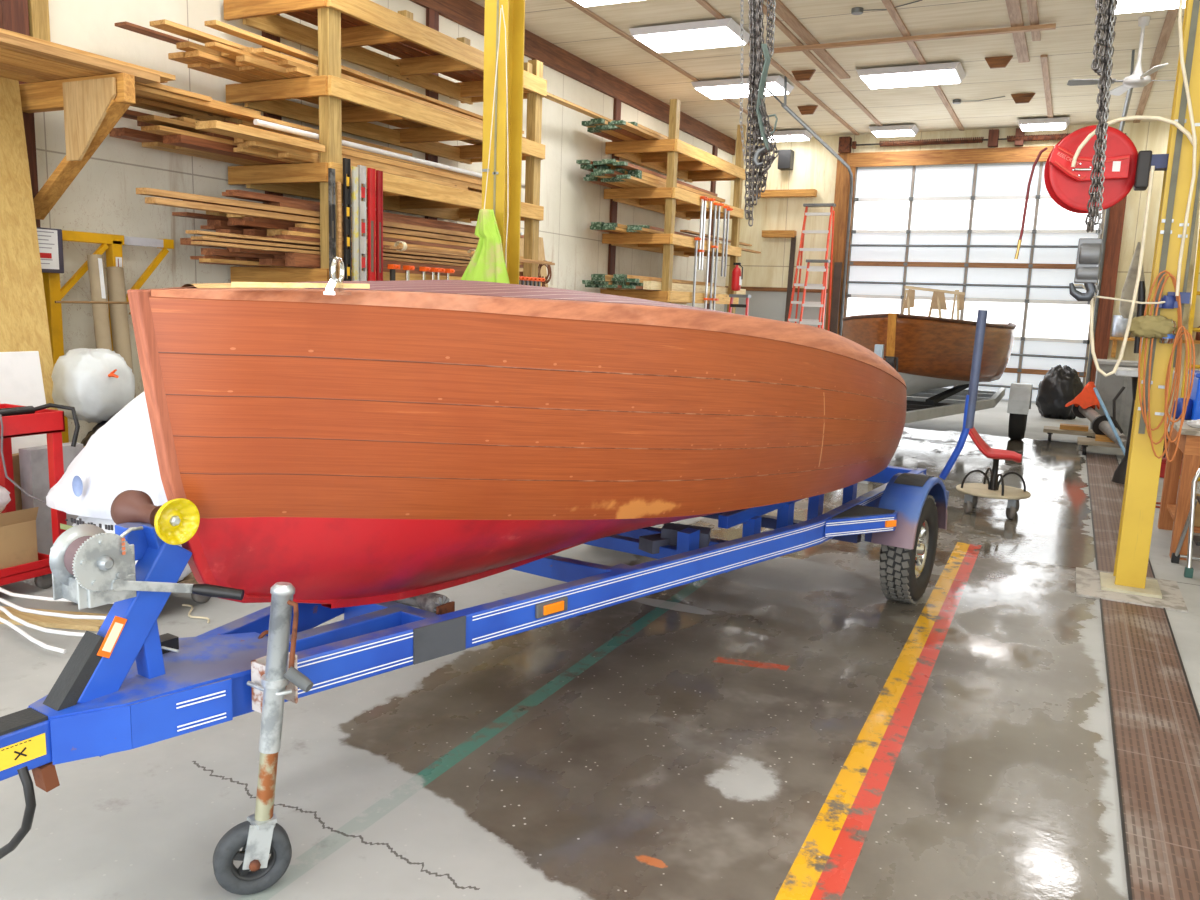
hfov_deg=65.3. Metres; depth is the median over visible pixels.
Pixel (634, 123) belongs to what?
board
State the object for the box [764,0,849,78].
trim
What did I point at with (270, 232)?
board
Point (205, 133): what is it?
board
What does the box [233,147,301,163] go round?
board
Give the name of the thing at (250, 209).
board
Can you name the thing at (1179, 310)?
air hose
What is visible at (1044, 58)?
trim
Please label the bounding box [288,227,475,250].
board
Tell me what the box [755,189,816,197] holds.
shelf
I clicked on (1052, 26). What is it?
trim
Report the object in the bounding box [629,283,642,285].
board
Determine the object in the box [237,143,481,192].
board
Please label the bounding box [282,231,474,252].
board
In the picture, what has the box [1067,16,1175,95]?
ceiling fan
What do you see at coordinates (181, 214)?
board
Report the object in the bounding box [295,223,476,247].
board
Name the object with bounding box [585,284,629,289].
board
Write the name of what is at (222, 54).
board
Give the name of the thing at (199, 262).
board
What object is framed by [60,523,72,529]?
print
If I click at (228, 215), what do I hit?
board
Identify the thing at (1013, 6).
trim
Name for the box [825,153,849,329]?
trim
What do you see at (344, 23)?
board
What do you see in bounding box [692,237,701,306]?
clamp
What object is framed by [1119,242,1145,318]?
hanging cloth
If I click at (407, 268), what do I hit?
clamp
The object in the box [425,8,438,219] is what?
trim
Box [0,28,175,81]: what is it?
board
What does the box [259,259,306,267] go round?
board
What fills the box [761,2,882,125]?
trim
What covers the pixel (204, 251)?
board
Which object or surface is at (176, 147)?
board
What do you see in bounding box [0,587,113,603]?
strap
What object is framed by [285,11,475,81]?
board
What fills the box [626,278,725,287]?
board
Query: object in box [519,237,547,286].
plywood sheet
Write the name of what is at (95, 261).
cardboard tube
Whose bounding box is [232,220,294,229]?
board
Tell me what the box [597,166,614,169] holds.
board
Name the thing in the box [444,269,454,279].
clamp
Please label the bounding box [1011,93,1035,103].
trim
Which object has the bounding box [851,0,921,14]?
junction box
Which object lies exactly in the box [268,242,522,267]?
board
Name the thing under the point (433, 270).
clamp
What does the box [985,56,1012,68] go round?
trim
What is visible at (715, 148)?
trim
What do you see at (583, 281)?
board
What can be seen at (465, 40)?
wood block
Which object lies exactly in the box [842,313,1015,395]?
boat
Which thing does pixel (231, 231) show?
board
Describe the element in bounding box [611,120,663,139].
board
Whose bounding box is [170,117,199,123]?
board
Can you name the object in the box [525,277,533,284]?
clamp
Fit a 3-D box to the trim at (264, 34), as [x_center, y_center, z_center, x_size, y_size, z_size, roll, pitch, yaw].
[-2.899,-2.166,8.326,0.044,4.550,0.170,6,10,26]
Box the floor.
[0,396,1199,899]
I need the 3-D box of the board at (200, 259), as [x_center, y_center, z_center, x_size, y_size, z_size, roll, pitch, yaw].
[-2.014,-1.683,8.862,0.123,0.026,4.208,6,10,26]
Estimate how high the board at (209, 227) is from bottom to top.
0.026 m
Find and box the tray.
[0,404,64,438]
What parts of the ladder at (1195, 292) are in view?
rail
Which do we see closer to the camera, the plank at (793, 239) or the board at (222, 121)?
the board at (222, 121)
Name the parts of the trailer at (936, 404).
winch post, rail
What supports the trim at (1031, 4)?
attached to the ceiling
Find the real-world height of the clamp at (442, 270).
0.493 m
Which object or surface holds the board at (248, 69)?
on the rack at (332, 43)
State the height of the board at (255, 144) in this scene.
0.030 m
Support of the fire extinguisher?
attached to the rack at (676, 158)
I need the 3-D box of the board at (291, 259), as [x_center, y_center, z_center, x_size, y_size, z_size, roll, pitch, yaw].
[-1.627,-1.720,8.932,0.100,0.105,3.600,6,10,26]
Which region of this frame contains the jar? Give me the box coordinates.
[1172,398,1192,419]
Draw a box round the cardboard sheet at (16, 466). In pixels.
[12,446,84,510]
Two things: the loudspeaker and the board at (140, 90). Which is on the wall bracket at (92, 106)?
the board at (140, 90)
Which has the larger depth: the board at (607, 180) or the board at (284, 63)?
the board at (607, 180)
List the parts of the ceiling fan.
blade, blade, motor, blade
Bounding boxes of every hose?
[1090,166,1154,376]
[1138,270,1181,458]
[1164,325,1194,462]
[1175,0,1196,295]
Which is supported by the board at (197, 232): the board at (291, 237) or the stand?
the board at (291, 237)
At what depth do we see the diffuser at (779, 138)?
17.64 m
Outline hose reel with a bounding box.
[1014,115,1192,258]
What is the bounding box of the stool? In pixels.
[956,426,1030,518]
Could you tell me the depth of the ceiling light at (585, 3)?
10.01 m
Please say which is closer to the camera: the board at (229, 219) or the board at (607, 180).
the board at (229, 219)
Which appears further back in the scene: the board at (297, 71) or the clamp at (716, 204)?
the clamp at (716, 204)
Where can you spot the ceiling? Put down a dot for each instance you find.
(1068, 47)
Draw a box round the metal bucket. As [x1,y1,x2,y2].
[1112,315,1130,336]
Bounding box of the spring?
[838,128,1125,152]
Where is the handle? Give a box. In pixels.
[1093,387,1124,460]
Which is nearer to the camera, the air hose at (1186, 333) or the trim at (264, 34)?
the air hose at (1186, 333)
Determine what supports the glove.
attached to the steel column at (1143, 468)
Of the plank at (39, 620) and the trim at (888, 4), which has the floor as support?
the plank at (39, 620)
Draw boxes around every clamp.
[388,264,399,280]
[403,265,414,279]
[419,267,430,279]
[430,267,439,279]
[436,268,444,279]
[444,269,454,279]
[521,277,529,284]
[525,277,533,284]
[529,277,537,285]
[533,277,541,285]
[537,278,545,285]
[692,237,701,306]
[697,196,706,269]
[700,198,709,269]
[704,198,715,308]
[709,202,719,308]
[712,203,723,309]
[721,206,729,275]
[724,208,732,276]
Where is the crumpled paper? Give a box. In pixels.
[1186,419,1199,427]
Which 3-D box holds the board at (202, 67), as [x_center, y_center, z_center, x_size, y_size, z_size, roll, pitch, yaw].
[-2.520,-3.099,8.288,0.148,0.026,2.583,6,10,26]
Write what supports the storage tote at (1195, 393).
on the workbench
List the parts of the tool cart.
leg, leg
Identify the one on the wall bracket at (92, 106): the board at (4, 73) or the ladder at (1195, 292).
the board at (4, 73)
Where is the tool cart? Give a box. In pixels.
[0,404,66,588]
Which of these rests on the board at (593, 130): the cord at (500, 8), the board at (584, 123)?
the board at (584, 123)
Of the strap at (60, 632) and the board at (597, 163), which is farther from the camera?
the board at (597, 163)
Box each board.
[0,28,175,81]
[0,33,159,83]
[0,47,211,101]
[0,55,257,114]
[0,62,230,117]
[0,68,171,113]
[109,127,162,142]
[114,21,199,44]
[122,109,150,119]
[133,98,481,179]
[135,84,318,133]
[136,187,478,238]
[137,115,205,132]
[137,121,144,126]
[141,125,237,145]
[142,142,257,165]
[145,197,478,243]
[150,19,248,49]
[163,134,291,163]
[168,52,414,127]
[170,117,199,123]
[172,212,227,219]
[175,146,271,164]
[176,41,234,60]
[180,238,226,247]
[181,115,212,120]
[185,50,238,67]
[186,230,522,264]
[188,63,412,127]
[190,256,235,259]
[191,236,469,263]
[191,241,467,266]
[195,120,324,152]
[199,132,233,140]
[199,258,296,267]
[199,262,276,267]
[200,225,242,230]
[201,248,273,258]
[204,20,523,133]
[204,255,235,257]
[205,42,285,67]
[206,211,226,216]
[207,220,252,228]
[210,63,482,144]
[210,99,260,114]
[216,229,242,234]
[216,259,286,267]
[219,234,261,240]
[221,48,239,59]
[222,121,478,179]
[222,192,523,237]
[225,117,432,168]
[226,190,475,227]
[227,214,266,218]
[227,221,259,228]
[227,243,280,248]
[228,217,238,220]
[229,247,289,254]
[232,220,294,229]
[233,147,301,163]
[234,138,479,191]
[235,60,248,66]
[235,124,481,184]
[236,55,300,77]
[236,257,258,261]
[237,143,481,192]
[239,66,431,126]
[241,47,524,137]
[243,217,476,244]
[243,229,266,236]
[246,141,467,189]
[250,209,478,239]
[254,47,482,123]
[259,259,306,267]
[267,229,523,258]
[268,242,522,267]
[269,202,474,233]
[274,255,284,259]
[275,235,463,256]
[278,60,525,138]
[278,152,478,192]
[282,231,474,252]
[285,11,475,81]
[285,248,467,264]
[285,252,522,276]
[286,67,317,76]
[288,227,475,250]
[290,148,481,191]
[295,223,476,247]
[302,9,483,80]
[341,13,483,76]
[342,136,411,156]
[383,247,545,264]
[389,247,554,264]
[397,245,551,262]
[397,247,554,263]
[544,92,613,121]
[576,160,592,164]
[580,164,596,171]
[582,121,595,127]
[582,280,600,284]
[583,177,621,188]
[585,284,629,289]
[587,127,623,141]
[590,118,608,124]
[590,226,623,233]
[591,172,611,177]
[591,222,604,225]
[591,274,612,278]
[591,278,611,281]
[593,161,615,168]
[593,168,607,171]
[595,281,611,284]
[596,125,636,140]
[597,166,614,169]
[600,169,625,176]
[601,178,634,187]
[602,159,620,167]
[602,226,635,233]
[603,284,656,290]
[604,223,626,228]
[608,125,647,140]
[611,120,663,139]
[611,278,625,281]
[612,177,646,187]
[612,281,631,284]
[613,161,717,195]
[613,274,716,285]
[614,169,627,174]
[616,175,663,187]
[622,285,660,290]
[626,229,646,233]
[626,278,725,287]
[628,122,667,138]
[628,170,724,202]
[628,174,708,197]
[628,227,663,233]
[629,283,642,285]
[636,225,715,241]
[643,281,745,294]
[680,230,751,245]
[692,237,760,252]
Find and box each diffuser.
[634,27,744,52]
[696,83,787,98]
[768,135,808,141]
[861,70,959,88]
[872,130,914,136]
[1021,123,1064,130]
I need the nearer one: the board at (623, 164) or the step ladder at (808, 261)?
the board at (623, 164)
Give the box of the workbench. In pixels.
[1158,414,1199,559]
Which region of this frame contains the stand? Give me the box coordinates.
[42,230,173,442]
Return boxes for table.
[1111,304,1176,483]
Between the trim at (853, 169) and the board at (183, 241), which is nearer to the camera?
the board at (183, 241)
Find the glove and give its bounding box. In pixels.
[1129,315,1176,338]
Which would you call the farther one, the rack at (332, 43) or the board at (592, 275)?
the board at (592, 275)
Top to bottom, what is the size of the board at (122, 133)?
0.055 m
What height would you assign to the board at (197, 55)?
0.040 m
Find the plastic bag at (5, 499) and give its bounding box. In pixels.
[0,486,10,512]
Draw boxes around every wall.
[34,0,732,442]
[724,121,1199,412]
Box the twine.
[182,604,209,622]
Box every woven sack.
[46,392,166,519]
[60,516,191,581]
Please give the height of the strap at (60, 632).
0.028 m
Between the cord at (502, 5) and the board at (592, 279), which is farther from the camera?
the board at (592, 279)
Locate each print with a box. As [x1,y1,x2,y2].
[37,231,54,263]
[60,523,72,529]
[65,518,112,529]
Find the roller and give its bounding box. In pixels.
[154,498,199,544]
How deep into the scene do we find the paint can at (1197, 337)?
15.53 m
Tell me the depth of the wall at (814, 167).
18.28 m
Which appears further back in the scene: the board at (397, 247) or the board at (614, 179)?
the board at (614, 179)
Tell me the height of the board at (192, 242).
0.022 m
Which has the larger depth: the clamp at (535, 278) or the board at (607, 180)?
the board at (607, 180)
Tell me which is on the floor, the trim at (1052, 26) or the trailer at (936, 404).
the trailer at (936, 404)
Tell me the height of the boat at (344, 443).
1.122 m
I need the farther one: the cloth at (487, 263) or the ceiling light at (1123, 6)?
the ceiling light at (1123, 6)
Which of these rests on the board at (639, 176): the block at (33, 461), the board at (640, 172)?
the board at (640, 172)
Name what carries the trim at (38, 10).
attached to the wall at (102, 198)
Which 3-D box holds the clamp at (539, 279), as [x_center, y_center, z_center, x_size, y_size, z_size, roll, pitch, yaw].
[-0.688,-1.639,10.197,0.095,0.473,0.075,6,10,26]
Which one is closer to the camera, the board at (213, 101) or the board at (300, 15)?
the board at (213, 101)
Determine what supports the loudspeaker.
attached to the wall at (814, 167)
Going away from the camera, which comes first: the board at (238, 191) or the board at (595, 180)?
the board at (238, 191)
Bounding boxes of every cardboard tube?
[87,254,111,350]
[106,267,135,397]
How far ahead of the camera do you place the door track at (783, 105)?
17.62 m
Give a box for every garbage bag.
[81,413,116,445]
[1036,364,1083,419]
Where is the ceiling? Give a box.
[471,0,1184,139]
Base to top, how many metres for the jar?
0.149 m
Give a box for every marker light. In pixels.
[535,596,567,618]
[885,520,896,526]
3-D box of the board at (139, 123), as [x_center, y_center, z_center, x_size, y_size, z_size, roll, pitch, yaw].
[-2.572,-2.596,8.305,0.152,0.040,3.353,6,10,26]
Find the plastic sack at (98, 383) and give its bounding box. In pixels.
[51,348,134,422]
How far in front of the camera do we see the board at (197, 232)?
7.24 m
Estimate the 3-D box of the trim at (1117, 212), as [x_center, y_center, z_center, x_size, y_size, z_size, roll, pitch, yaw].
[8.798,-2.978,16.216,0.280,4.500,0.058,6,10,26]
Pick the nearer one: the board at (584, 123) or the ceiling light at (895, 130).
the board at (584, 123)
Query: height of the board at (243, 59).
0.040 m
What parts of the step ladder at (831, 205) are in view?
rail, leg, rail, leg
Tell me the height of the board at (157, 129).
0.030 m
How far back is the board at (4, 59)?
5.71 m
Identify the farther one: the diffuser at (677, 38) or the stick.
the diffuser at (677, 38)
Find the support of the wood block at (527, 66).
on the rack at (332, 43)
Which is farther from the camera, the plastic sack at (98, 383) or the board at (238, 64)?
the board at (238, 64)
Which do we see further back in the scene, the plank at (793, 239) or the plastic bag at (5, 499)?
the plank at (793, 239)
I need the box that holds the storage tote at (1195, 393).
[1188,370,1199,419]
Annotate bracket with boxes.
[19,73,135,219]
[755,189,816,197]
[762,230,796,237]
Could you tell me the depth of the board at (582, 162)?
12.84 m
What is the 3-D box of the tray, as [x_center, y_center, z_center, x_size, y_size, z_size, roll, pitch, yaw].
[-3.167,-0.101,4.350,0.480,0.105,1.100,6,10,26]
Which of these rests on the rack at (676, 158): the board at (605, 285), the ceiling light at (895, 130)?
the board at (605, 285)
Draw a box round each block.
[19,442,82,554]
[398,10,412,19]
[456,37,469,44]
[524,62,532,72]
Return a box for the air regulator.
[1155,292,1190,343]
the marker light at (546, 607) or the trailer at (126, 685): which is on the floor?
the trailer at (126, 685)
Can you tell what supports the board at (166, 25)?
on the board at (185, 46)
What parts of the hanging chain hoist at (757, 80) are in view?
chain, chain, chain, chain, chain, chain, chain, chain, chain, chain, chain, chain, chain, chain, chain, chain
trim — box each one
[0,0,39,226]
[28,0,50,41]
[262,14,282,195]
[410,0,735,154]
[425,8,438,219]
[565,0,777,130]
[607,98,620,288]
[695,0,858,134]
[707,146,717,308]
[725,286,827,292]
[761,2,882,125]
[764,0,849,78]
[771,23,1055,53]
[791,69,815,80]
[797,105,817,114]
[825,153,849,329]
[837,167,855,335]
[849,146,1053,166]
[881,0,963,130]
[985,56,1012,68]
[1005,0,1029,62]
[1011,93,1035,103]
[1027,0,1040,40]
[1040,55,1052,117]
[1090,196,1126,383]
[1133,8,1178,122]
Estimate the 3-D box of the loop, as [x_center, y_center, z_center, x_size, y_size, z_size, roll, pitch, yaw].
[-1.724,-1.763,8.095,0.104,0.083,0.050,6,10,26]
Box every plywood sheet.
[0,77,62,442]
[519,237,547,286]
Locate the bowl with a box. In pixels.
[1159,321,1175,343]
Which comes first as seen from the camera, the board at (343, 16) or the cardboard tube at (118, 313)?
the cardboard tube at (118, 313)
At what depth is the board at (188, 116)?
6.96 m
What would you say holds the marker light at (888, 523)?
attached to the trailer at (126, 685)
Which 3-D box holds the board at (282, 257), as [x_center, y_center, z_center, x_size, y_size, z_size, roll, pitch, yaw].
[-1.790,-1.745,8.954,0.139,0.034,3.385,6,10,26]
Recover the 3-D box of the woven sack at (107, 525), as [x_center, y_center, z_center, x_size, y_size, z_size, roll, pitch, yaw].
[-2.259,0.413,4.494,0.664,0.380,0.394,6,10,26]
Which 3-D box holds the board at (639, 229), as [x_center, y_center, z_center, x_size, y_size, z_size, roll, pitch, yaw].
[1.275,-3.348,14.769,0.169,0.043,3.591,6,10,26]
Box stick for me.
[55,301,128,303]
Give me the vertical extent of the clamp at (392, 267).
0.493 m
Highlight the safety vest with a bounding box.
[1065,382,1099,408]
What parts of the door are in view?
panel, panel, panel, panel, panel, panel, rail, wooden rail, rail, rail, panel, panel, panel, panel, panel, panel, wooden rail, panel, rail, panel, panel, panel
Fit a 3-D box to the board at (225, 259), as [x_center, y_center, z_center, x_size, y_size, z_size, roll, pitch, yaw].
[-2.174,-1.704,8.930,0.137,0.034,3.559,6,10,26]
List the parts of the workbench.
leg, leg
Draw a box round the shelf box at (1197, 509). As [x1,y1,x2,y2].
[1194,494,1199,526]
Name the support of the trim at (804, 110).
attached to the ceiling
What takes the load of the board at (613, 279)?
on the board at (613, 282)
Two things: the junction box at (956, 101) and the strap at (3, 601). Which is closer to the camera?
the strap at (3, 601)
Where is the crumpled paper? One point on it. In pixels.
(1193, 423)
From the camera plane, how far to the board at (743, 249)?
17.38 m
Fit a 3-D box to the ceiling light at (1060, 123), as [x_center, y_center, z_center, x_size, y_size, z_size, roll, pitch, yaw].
[7.493,-5.502,15.820,0.800,0.104,0.550,6,10,26]
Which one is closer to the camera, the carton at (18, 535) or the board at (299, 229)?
the carton at (18, 535)
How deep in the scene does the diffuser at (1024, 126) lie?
15.75 m
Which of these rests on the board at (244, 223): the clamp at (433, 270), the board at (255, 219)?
the board at (255, 219)
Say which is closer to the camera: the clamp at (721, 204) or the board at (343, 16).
the board at (343, 16)
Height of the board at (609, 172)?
0.043 m
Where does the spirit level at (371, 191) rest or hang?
on the rack at (332, 43)
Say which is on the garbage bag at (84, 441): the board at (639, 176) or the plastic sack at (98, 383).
the plastic sack at (98, 383)
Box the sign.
[37,227,63,272]
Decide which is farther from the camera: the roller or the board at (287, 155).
the board at (287, 155)
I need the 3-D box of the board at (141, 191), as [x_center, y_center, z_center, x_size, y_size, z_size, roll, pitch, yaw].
[-2.003,-1.981,8.126,0.100,0.040,4.500,6,10,26]
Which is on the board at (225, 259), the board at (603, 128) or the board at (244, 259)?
the board at (244, 259)
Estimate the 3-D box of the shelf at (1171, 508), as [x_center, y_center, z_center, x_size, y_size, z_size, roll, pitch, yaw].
[4.810,0.553,6.288,1.660,0.030,0.900,6,10,26]
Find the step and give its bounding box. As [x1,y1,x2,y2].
[1171,468,1199,577]
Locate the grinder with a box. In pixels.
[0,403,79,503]
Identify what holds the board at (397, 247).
on the board at (389, 247)
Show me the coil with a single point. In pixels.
(540, 265)
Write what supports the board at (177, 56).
on the board at (202, 67)
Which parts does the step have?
frame, frame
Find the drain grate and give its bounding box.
[1086,453,1199,899]
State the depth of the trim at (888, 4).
11.86 m
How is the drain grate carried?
on the floor
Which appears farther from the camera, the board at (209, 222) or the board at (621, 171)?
the board at (621, 171)
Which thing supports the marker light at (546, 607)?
on the trailer at (126, 685)
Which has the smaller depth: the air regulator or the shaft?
the air regulator
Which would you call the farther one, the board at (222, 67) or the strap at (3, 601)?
the board at (222, 67)
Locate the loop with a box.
[394,241,406,250]
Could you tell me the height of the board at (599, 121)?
0.053 m
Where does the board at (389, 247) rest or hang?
on the rack at (332, 43)
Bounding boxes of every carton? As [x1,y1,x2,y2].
[0,351,46,453]
[0,507,38,568]
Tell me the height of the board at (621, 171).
0.043 m
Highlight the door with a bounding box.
[845,162,1104,402]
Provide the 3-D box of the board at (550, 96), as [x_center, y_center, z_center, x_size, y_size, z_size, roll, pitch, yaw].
[0.065,-4.524,12.819,0.120,0.030,5.100,6,10,26]
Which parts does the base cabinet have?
door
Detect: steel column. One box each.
[482,0,524,283]
[1100,0,1199,598]
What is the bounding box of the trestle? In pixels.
[901,286,964,319]
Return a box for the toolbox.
[1159,454,1182,477]
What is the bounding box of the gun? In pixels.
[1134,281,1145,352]
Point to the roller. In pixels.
(176, 521)
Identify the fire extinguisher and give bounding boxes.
[731,263,742,290]
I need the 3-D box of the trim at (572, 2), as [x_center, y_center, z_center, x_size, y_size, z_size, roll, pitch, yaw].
[1.645,-5.540,14.306,0.060,0.026,9.000,6,10,26]
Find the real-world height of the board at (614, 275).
0.053 m
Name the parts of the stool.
post, seat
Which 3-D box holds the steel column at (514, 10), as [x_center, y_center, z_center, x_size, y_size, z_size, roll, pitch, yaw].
[-0.701,-1.656,6.532,0.335,4.237,0.360,6,10,26]
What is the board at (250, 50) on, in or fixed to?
on the board at (223, 48)
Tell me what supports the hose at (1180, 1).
hanging from the steel column at (1143, 468)
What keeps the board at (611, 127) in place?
on the rack at (676, 158)
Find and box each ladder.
[729,294,750,315]
[787,203,835,330]
[799,259,829,328]
[1179,219,1199,480]
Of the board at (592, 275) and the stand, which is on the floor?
the stand
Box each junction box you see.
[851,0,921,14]
[952,96,1004,103]
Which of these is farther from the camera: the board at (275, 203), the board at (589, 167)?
the board at (589, 167)
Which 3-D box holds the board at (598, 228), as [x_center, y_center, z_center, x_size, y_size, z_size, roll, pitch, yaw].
[0.745,-3.405,14.977,0.169,0.053,3.648,6,10,26]
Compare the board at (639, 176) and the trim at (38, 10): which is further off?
the board at (639, 176)
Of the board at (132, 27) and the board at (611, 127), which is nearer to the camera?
the board at (132, 27)
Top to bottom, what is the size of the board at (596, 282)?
0.043 m
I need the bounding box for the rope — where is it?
[1074,284,1164,303]
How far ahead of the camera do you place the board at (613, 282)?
13.35 m
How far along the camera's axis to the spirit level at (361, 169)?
7.63 m
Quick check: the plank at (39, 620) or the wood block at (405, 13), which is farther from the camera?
the wood block at (405, 13)
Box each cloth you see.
[461,209,509,283]
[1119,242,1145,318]
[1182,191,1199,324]
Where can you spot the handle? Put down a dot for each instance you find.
(1115, 432)
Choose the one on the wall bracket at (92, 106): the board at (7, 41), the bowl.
the board at (7, 41)
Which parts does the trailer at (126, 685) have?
winch frame, winch post, tongue plate, crank arm, rail, patch plate, rail, pad post, guide arm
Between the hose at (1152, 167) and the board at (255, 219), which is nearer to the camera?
the hose at (1152, 167)
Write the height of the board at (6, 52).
0.030 m
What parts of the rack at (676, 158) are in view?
arm, arm, arm, arm, post, arm, arm, arm, post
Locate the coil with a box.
[538,260,551,286]
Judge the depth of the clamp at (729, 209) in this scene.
15.52 m
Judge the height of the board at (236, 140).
0.036 m
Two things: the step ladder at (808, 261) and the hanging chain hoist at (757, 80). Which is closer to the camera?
the hanging chain hoist at (757, 80)
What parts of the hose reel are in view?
arm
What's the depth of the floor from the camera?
3.32 m
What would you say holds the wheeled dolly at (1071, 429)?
on the floor
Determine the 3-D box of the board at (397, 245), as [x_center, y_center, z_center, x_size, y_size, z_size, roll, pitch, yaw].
[-1.147,-1.935,9.292,0.030,0.011,2.680,6,10,26]
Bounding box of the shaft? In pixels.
[1072,404,1126,446]
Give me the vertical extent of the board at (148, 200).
0.040 m
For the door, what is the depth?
17.12 m
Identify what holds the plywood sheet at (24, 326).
on the floor
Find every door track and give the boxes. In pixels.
[766,76,852,335]
[1085,50,1134,385]
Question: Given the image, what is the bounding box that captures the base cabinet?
[1089,359,1137,437]
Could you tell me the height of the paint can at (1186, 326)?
0.360 m
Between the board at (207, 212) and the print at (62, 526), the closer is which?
the print at (62, 526)
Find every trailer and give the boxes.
[0,310,987,894]
[858,344,1032,483]
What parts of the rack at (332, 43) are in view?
arm, arm, arm, arm, post, wood strip, arm, arm, arm, post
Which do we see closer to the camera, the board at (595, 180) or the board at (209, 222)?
the board at (209, 222)
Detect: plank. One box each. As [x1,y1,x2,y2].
[0,606,107,630]
[785,236,795,321]
[830,262,841,333]
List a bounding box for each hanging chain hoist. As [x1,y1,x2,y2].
[739,0,778,226]
[1069,0,1117,300]
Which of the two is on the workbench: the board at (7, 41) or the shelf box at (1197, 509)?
the shelf box at (1197, 509)
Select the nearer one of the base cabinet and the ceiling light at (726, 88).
the base cabinet
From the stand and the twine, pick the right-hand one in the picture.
the twine
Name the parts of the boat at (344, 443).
stem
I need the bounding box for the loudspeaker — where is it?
[778,149,793,170]
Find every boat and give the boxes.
[127,257,906,608]
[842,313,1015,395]
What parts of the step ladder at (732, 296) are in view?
rail, rail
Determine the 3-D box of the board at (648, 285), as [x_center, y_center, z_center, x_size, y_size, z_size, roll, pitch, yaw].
[1.658,-2.643,15.386,0.120,0.120,4.400,6,10,26]
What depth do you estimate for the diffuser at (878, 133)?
16.80 m
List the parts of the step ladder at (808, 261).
rail, rail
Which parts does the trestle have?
leg, leg, panel, leg, panel, leg, leg, leg, panel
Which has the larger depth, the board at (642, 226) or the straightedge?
the board at (642, 226)
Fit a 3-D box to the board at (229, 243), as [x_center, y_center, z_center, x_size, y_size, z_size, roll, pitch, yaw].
[-2.146,-1.759,8.571,0.130,0.050,3.069,6,10,26]
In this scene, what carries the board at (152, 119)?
on the board at (205, 133)
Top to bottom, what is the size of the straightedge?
1.238 m
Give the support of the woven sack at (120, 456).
on the woven sack at (107, 525)
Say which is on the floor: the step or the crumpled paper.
the step
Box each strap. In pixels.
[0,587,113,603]
[0,598,105,619]
[0,606,84,636]
[0,617,66,653]
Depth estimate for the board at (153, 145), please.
7.13 m
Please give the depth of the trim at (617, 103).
14.30 m
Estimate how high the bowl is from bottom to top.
0.125 m
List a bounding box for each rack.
[223,0,546,286]
[600,99,745,312]
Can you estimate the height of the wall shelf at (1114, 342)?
0.350 m
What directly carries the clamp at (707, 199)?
hanging from the rack at (676, 158)
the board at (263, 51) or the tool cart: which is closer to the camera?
the tool cart
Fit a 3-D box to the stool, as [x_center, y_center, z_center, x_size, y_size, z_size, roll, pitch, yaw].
[3.113,0.156,7.370,0.548,0.691,0.548,10,12,39]
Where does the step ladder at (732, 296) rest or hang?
on the floor
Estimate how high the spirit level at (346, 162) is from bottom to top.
1.288 m
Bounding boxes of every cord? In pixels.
[484,8,501,208]
[502,5,508,268]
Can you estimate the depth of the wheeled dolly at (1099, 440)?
10.69 m
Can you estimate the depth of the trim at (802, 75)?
13.11 m
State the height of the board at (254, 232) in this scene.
0.050 m
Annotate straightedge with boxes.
[351,166,358,280]
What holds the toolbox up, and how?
on the floor
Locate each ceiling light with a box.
[574,0,638,6]
[629,18,749,52]
[691,75,793,98]
[767,130,811,141]
[856,62,965,88]
[869,124,918,136]
[1017,117,1069,130]
[1095,0,1185,13]
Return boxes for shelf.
[0,552,51,585]
[1110,337,1199,357]
[1167,504,1199,532]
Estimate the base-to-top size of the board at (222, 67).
0.026 m
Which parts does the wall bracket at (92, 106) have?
arm, gusset plate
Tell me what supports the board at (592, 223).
on the board at (598, 228)
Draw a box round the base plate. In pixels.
[1076,567,1187,612]
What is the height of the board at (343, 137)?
0.055 m
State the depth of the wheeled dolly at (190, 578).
4.59 m
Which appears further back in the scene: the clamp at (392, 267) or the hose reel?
the clamp at (392, 267)
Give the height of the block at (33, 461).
0.660 m
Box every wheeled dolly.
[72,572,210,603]
[1043,423,1094,441]
[1077,434,1125,454]
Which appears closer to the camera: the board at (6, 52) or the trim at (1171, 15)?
the board at (6, 52)
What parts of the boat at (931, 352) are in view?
stem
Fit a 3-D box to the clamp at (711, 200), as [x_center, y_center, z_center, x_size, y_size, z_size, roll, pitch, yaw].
[1.735,-3.009,14.821,0.095,1.893,0.100,6,10,26]
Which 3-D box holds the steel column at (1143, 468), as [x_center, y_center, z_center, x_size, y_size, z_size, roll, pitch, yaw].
[3.171,-1.294,5.138,0.302,4.237,0.360,6,10,26]
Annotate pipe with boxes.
[253,119,524,187]
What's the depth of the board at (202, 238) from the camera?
7.26 m
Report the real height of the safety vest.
0.326 m
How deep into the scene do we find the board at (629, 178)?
13.09 m
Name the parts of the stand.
post, arm, post, arm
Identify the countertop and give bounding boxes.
[1167,414,1199,435]
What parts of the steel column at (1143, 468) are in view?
plate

